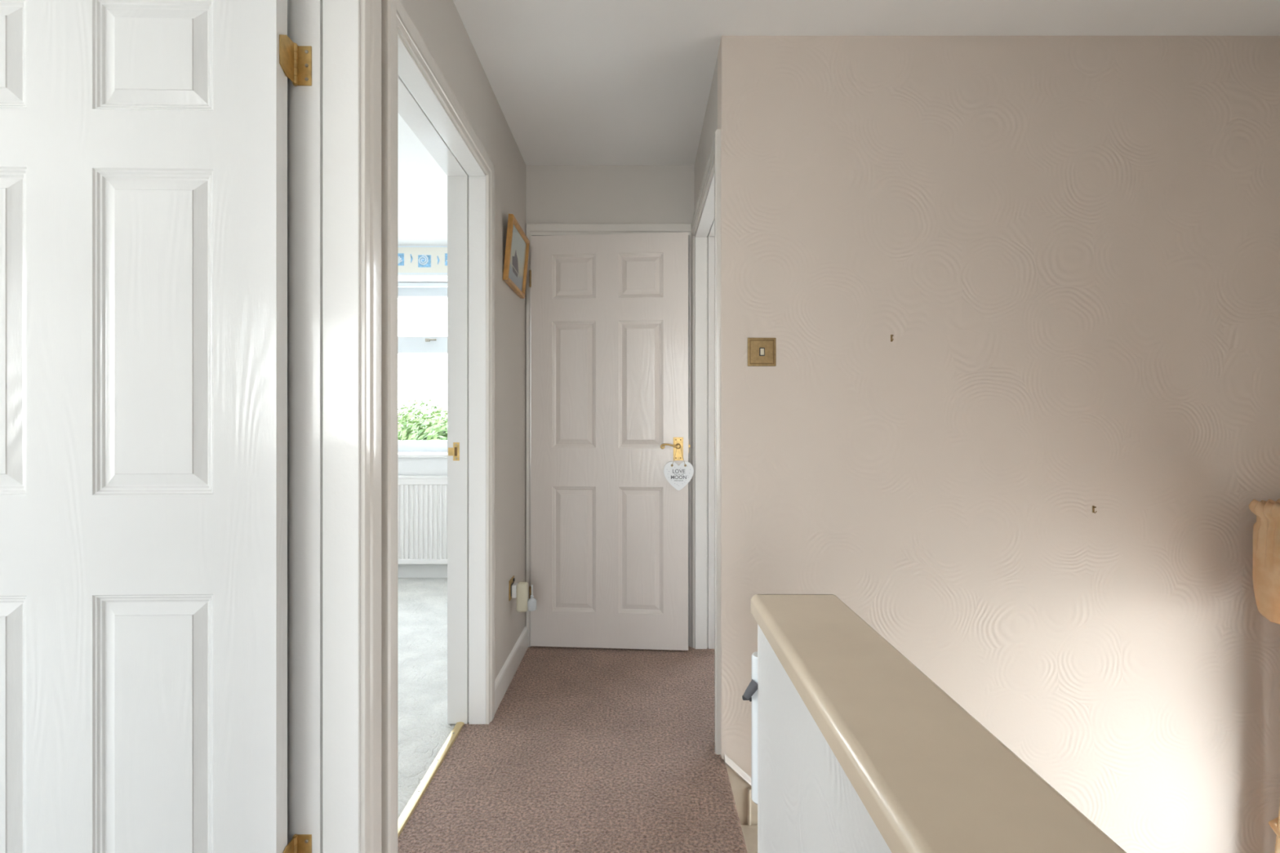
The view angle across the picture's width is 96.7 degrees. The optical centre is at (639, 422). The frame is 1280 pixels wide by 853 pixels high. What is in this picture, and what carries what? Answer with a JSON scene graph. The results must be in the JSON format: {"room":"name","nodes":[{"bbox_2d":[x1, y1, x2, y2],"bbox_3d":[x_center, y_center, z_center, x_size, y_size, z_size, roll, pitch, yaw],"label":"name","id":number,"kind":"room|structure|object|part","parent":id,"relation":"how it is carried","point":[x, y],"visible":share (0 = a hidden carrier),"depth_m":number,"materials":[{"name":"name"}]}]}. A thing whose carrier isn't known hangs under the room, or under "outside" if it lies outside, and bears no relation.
{"room":"upstairs landing","nodes":[
{"label":"upstairs landing","id":0,"kind":"room"},
{"bbox_2d":[287,0,288,844],"bbox_3d":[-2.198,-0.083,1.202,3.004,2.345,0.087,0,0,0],"label":"door frame","id":1,"kind":"structure","parent":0,"point":[287,0],"depth_m":1.16,"materials":[{"name":"white paint"}]},
{"bbox_2d":[397,244,447,475],"bbox_3d":[-2.198,-0.033,4.235,3.004,2.645,0.430,0,0,0],"label":"wall","id":2,"kind":"structure","parent":0,"point":[406,466],"depth_m":4.02,"materials":[{"name":"white paint"}]},
{"bbox_2d":[397,475,447,564],"bbox_3d":[-1.700,0.733,3.964,1.156,0.722,0.108,0,0,0],"label":"radiator","id":3,"kind":"object","parent":2,"relation":"attached to","point":[422,500],"visible":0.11,"depth_m":3.92,"materials":[{"name":"white metal"}]},
{"bbox_2d":[397,475,447,478],"bbox_3d":[-1.700,0.379,3.958,1.156,0.014,0.095,0,0,0],"label":"grille","id":4,"kind":"object","parent":3,"relation":"attached to","point":[398,476],"depth_m":3.92,"materials":[{"name":"white metal"}]},
{"bbox_2d":[397,282,447,457],"bbox_3d":[-1.825,-0.395,4.173,1.910,1.286,0.375,0,0,0],"label":"window","id":5,"kind":"structure","parent":2,"relation":"attached to","point":[406,344],"depth_m":4.30,"materials":[{"name":"white plastic"}]},
{"bbox_3d":[-1.825,0.235,4.143,1.910,0.026,0.315,0,0,0],"label":"sill","id":6,"kind":"part","parent":5,"relation":"part of","materials":[{"name":"white"}]},
{"bbox_3d":[-1.575,-0.623,4.285,0.090,0.025,0.030,0,0,0],"label":"handle","id":7,"kind":"part","parent":5,"relation":"part of","materials":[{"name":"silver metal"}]},
{"bbox_2d":[397,564,447,577],"bbox_3d":[-2.198,1.043,4.013,3.004,0.102,0.014,0,0,0],"label":"baseboard","id":8,"kind":"structure","parent":2,"relation":"attached to","point":[404,571],"depth_m":4.01,"materials":[{"name":"white"}]},
{"bbox_2d":[397,245,447,274],"bbox_3d":[-2.178,-1.149,4.018,2.945,0.199,0.014,0,0,0],"label":"wallpaper border","id":9,"kind":"object","parent":2,"relation":"attached to","point":[411,260],"visible":0.11,"depth_m":4.02,"materials":[{"name":"white paper"}]},
{"bbox_2d":[400,0,525,679],"bbox_3d":[-0.626,-0.083,0.147,0.140,2.345,5.255,0,0,0],"label":"wall","id":10,"kind":"structure","parent":0,"point":[439,24],"depth_m":2.29,"materials":[{"name":"grey paint"}]},
{"bbox_2d":[0,0,359,852],"bbox_3d":[-1.016,0.085,0.745,0.919,2.011,0.820,0,0,0],"label":"door","id":11,"kind":"structure","parent":10,"relation":"in","point":[144,143],"depth_m":1.06,"materials":[{"name":"white wood"}]},
{"bbox_3d":[-0.680,-0.706,1.097,0.002,0.078,0.045,0,0,0],"label":"plate","id":12,"kind":"part","parent":11,"relation":"part of","materials":[{"name":"gold metal"}]},
{"bbox_3d":[-0.680,0.855,1.097,0.002,0.078,0.045,0,0,0],"label":"plate","id":13,"kind":"part","parent":11,"relation":"part of","materials":[{"name":"gold metal"}]},
{"bbox_3d":[-0.665,0.855,1.125,0.030,0.078,0.005,0,0,0],"label":"jamb plate","id":14,"kind":"part","parent":11,"relation":"part of","materials":[{"name":"gold metal"}]},
{"bbox_3d":[-0.665,-0.706,1.125,0.030,0.078,0.005,0,0,0],"label":"jamb plate","id":15,"kind":"part","parent":11,"relation":"part of","materials":[{"name":"gold metal"}]},
{"bbox_2d":[360,0,381,852],"bbox_3d":[-0.547,0.065,0.742,0.017,2.051,0.901,0,0,0],"label":"trim","id":16,"kind":"structure","parent":10,"relation":"attached to","point":[370,10],"depth_m":1.15,"materials":[{"name":"white wood"}]},
{"bbox_2d":[381,0,494,852],"bbox_3d":[-0.547,0.067,1.668,0.017,2.046,0.888,0,0,0],"label":"trim","id":17,"kind":"structure","parent":10,"relation":"attached to","point":[395,19],"depth_m":1.25,"materials":[{"name":"white wood"}]},
{"bbox_2d":[397,32,485,724],"bbox_3d":[-0.626,0.086,1.667,0.140,2.009,0.832,0,0,0],"label":"door","id":18,"kind":"structure","parent":10,"relation":"in","point":[419,105],"depth_m":2.05,"materials":[{"name":"white wood"}]},
{"bbox_3d":[-0.672,0.105,2.054,0.040,0.066,0.002,0,0,0],"label":"keep plate","id":19,"kind":"part","parent":18,"relation":"part of","materials":[{"name":"gold metal"}]},
{"bbox_2d":[494,626,528,714],"bbox_3d":[-0.549,1.039,2.446,0.014,0.102,0.657,0,0,0],"label":"baseboard","id":20,"kind":"structure","parent":10,"relation":"attached to","point":[502,682],"depth_m":2.38,"materials":[{"name":"white wood"}]},
{"bbox_2d":[508,575,515,600],"bbox_3d":[-0.551,0.715,2.455,0.010,0.086,0.086,0,0,0],"label":"wall socket","id":21,"kind":"object","parent":10,"relation":"attached to","point":[512,580],"visible":0.85,"depth_m":2.42,"materials":[{"name":"gold metal"}]},
{"bbox_2d":[502,213,529,298],"bbox_3d":[-0.533,-0.711,2.473,0.043,0.268,0.345,0,0,0],"label":"picture frame","id":22,"kind":"object","parent":10,"relation":"attached to","point":[517,244],"visible":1,"depth_m":2.45,"materials":[{"name":"brown wood"}]},
{"bbox_2d":[508,224,525,290],"bbox_3d":[-0.537,-0.711,2.473,0.004,0.228,0.305,5,0,0],"label":"painting","id":23,"kind":"object","parent":22,"relation":"attached to","point":[518,245],"depth_m":2.50},
{"bbox_2d":[511,582,536,612],"bbox_3d":[-0.498,0.752,2.452,0.103,0.125,0.047,0,0,0],"label":"plug","id":24,"kind":"object","parent":10,"relation":"attached to","point":[520,590],"visible":1,"depth_m":2.43,"materials":[{"name":"white plastic"}]},
{"bbox_2d":[527,584,536,611],"bbox_3d":[-0.466,0.753,2.452,0.038,0.109,0.038,0,0,0],"label":"bottle","id":25,"kind":"object","parent":24,"relation":"on","point":[531,602],"depth_m":2.44,"materials":[{"name":"white plastic"}]},
{"bbox_2d":[397,577,747,852],"bbox_3d":[-1.647,1.190,0.875,4.105,0.200,7.250,0,0,0],"label":"floor","id":26,"kind":"structure","parent":0,"point":[469,805],"depth_m":1.87,"materials":[{"name":"brown carpet"}]},
{"bbox_2d":[397,722,464,838],"bbox_3d":[-0.649,1.085,1.667,0.030,0.009,0.790,0,0,0],"label":"threshold strip","id":27,"kind":"object","parent":26,"relation":"on","point":[421,788],"visible":0.75,"depth_m":1.72,"materials":[{"name":"gold metal"}]},
{"bbox_2d":[525,164,694,223],"bbox_3d":[-0.145,-0.083,2.835,1.101,2.345,0.120,0,0,0],"label":"wall","id":28,"kind":"structure","parent":0,"point":[555,193],"depth_m":2.77,"materials":[{"name":"grey paint"}]},
{"bbox_2d":[525,223,691,647],"bbox_3d":[-0.145,0.061,2.767,0.817,2.058,0.017,0,0,0],"label":"trim","id":29,"kind":"structure","parent":28,"relation":"attached to","point":[531,229],"depth_m":2.76,"materials":[{"name":"white wood"}]},
{"bbox_2d":[688,235,688,644],"bbox_3d":[-0.146,0.083,2.835,0.804,2.015,0.120,0,0,0],"label":"door","id":30,"kind":"structure","parent":28,"relation":"in","point":[688,236],"depth_m":2.78,"materials":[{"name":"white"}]},
{"bbox_2d":[528,232,690,650],"bbox_3d":[-0.148,0.089,2.713,0.774,1.981,0.084,0,0,4],"label":"door","id":31,"kind":"structure","parent":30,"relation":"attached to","point":[610,312],"depth_m":2.72,"materials":[{"name":"beige wood"}]},
{"bbox_3d":[0.144,0.112,2.674,0.097,0.027,0.045,0,0,4],"label":"lever","id":32,"kind":"part","parent":31,"relation":"part of","materials":[{"name":"gold metal"}]},
{"bbox_3d":[0.181,0.125,2.695,0.047,0.110,0.006,0,0,4],"label":"handle plate","id":33,"kind":"part","parent":31,"relation":"part of","materials":[{"name":"gold metal"}]},
{"bbox_2d":[663,444,693,490],"bbox_3d":[0.181,0.210,2.659,0.140,0.216,0.025,0,0,3],"label":"heart sign","id":34,"kind":"object","parent":31,"relation":"hanging from","point":[678,476],"visible":1,"depth_m":2.66,"materials":[{"name":"white"}]},
{"bbox_2d":[694,57,717,209],"bbox_3d":[0.335,-0.083,2.360,0.140,2.345,0.830,0,0,0],"label":"wall","id":35,"kind":"structure","parent":0,"point":[709,126],"depth_m":2.24,"materials":[{"name":"grey paint"}]},
{"bbox_2d":[694,171,714,648],"bbox_3d":[0.335,0.084,2.348,0.140,2.012,0.835,0,0,0],"label":"door","id":36,"kind":"structure","parent":35,"relation":"in","point":[704,233],"depth_m":2.73,"materials":[{"name":"white wood"}]},
{"bbox_2d":[691,128,720,754],"bbox_3d":[0.257,0.064,2.320,0.017,2.053,0.905,0,0,0],"label":"trim","id":37,"kind":"structure","parent":35,"relation":"attached to","point":[713,164],"depth_m":1.87,"materials":[{"name":"white wood"}]},
{"bbox_2d":[397,0,1279,244],"bbox_3d":[-0.667,-1.305,0.650,6.065,0.100,6.800,0,0,0],"label":"ceiling","id":38,"kind":"structure","parent":0,"point":[572,82],"depth_m":1.87,"materials":[{"name":"white paint"}]},
{"bbox_2d":[751,594,1126,852],"bbox_3d":[0.287,2.005,-0.707,0.163,3.371,3.546,0,0,0],"label":"wall","id":39,"kind":"structure","parent":0,"point":[860,750],"depth_m":0.62,"materials":[{"name":"white paint"}]},
{"bbox_2d":[742,651,757,804],"bbox_3d":[0.224,0.576,1.071,0.066,0.276,0.037,0,0,0],"label":"gate post","id":40,"kind":"object","parent":39,"relation":"attached to","point":[750,694],"visible":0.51,"depth_m":1.06,"materials":[{"name":"white wood"}]},
{"bbox_3d":[0.208,0.498,1.062,0.032,0.035,0.019,0,0,0],"label":"latch lever","id":41,"kind":"part","parent":40,"relation":"part of","materials":[{"name":"grey"}]},
{"bbox_2d":[717,35,1279,852],"bbox_3d":[1.315,1.218,1.895,2.100,4.945,0.100,0,0,0],"label":"wall","id":42,"kind":"structure","parent":0,"point":[1068,247],"depth_m":1.84,"materials":[{"name":"beige paint"}]},
{"bbox_2d":[724,753,757,852],"bbox_3d":[1.175,1.935,0.973,1.840,1.737,1.745,0,0,0],"label":"staircase","id":43,"kind":"structure","parent":42,"relation":"attached to","point":[740,781],"depth_m":1.83,"materials":[{"name":"beige paint"}]},
{"bbox_3d":[0.947,1.693,1.827,1.350,1.252,0.017,0,0,0],"label":"string moulding","id":44,"kind":"part","parent":43,"relation":"part of","materials":[{"name":"white wood"}]},
{"bbox_2d":[747,337,776,366],"bbox_3d":[0.395,-0.229,1.839,0.092,0.092,0.012,0,0,0],"label":"light switch","id":45,"kind":"object","parent":42,"relation":"attached to","point":[762,352],"visible":1,"depth_m":1.84,"materials":[{"name":"gold metal"}]},
{"bbox_3d":[2.230,1.218,-0.318,0.270,4.945,4.325,0,0,0],"label":"wall","id":46,"kind":"structure","parent":0,"visible":0},
{"bbox_2d":[1248,498,1279,624],"bbox_3d":[1.989,0.421,1.004,0.213,0.366,1.576,0,0,0],"label":"valance","id":47,"kind":"object","parent":46,"relation":"attached to","point":[1266,530],"visible":1,"depth_m":1.72,"materials":[{"name":"beige fabric"}]},
{"bbox_2d":[1268,803,1279,852],"bbox_3d":[2.019,1.100,1.672,0.154,1.620,0.231,0,0,0],"label":"curtain","id":48,"kind":"object","parent":47,"relation":"hanging from","point":[1274,824],"visible":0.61,"depth_m":1.76,"materials":[{"name":"beige fabric"}]},
{"label":"garden","id":49,"kind":"object","parent":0,"visible":0},
{"bbox_2d":[397,408,447,440],"bbox_3d":[-4.358,1.752,12.251,2.092,4.091,2.585,0,0,0],"label":"tree","id":50,"kind":"object","parent":49,"relation":"on","point":[436,430],"visible":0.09,"depth_m":11.76,"materials":[{"name":"green plant"}]},
{"bbox_2d":[397,400,447,440],"bbox_3d":[-5.909,1.581,15.412,4.075,4.432,3.787,0,0,0],"label":"tree","id":51,"kind":"object","parent":49,"relation":"on","point":[404,416],"visible":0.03,"depth_m":14.89,"materials":[{"name":"green plant"}]},
{"bbox_2d":[397,393,447,440],"bbox_3d":[-7.889,1.349,20.754,4.023,4.895,3.600,0,0,0],"label":"tree","id":52,"kind":"object","parent":49,"relation":"on","point":[409,400],"visible":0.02,"depth_m":20.45,"materials":[{"name":"green plant"}]}
]}

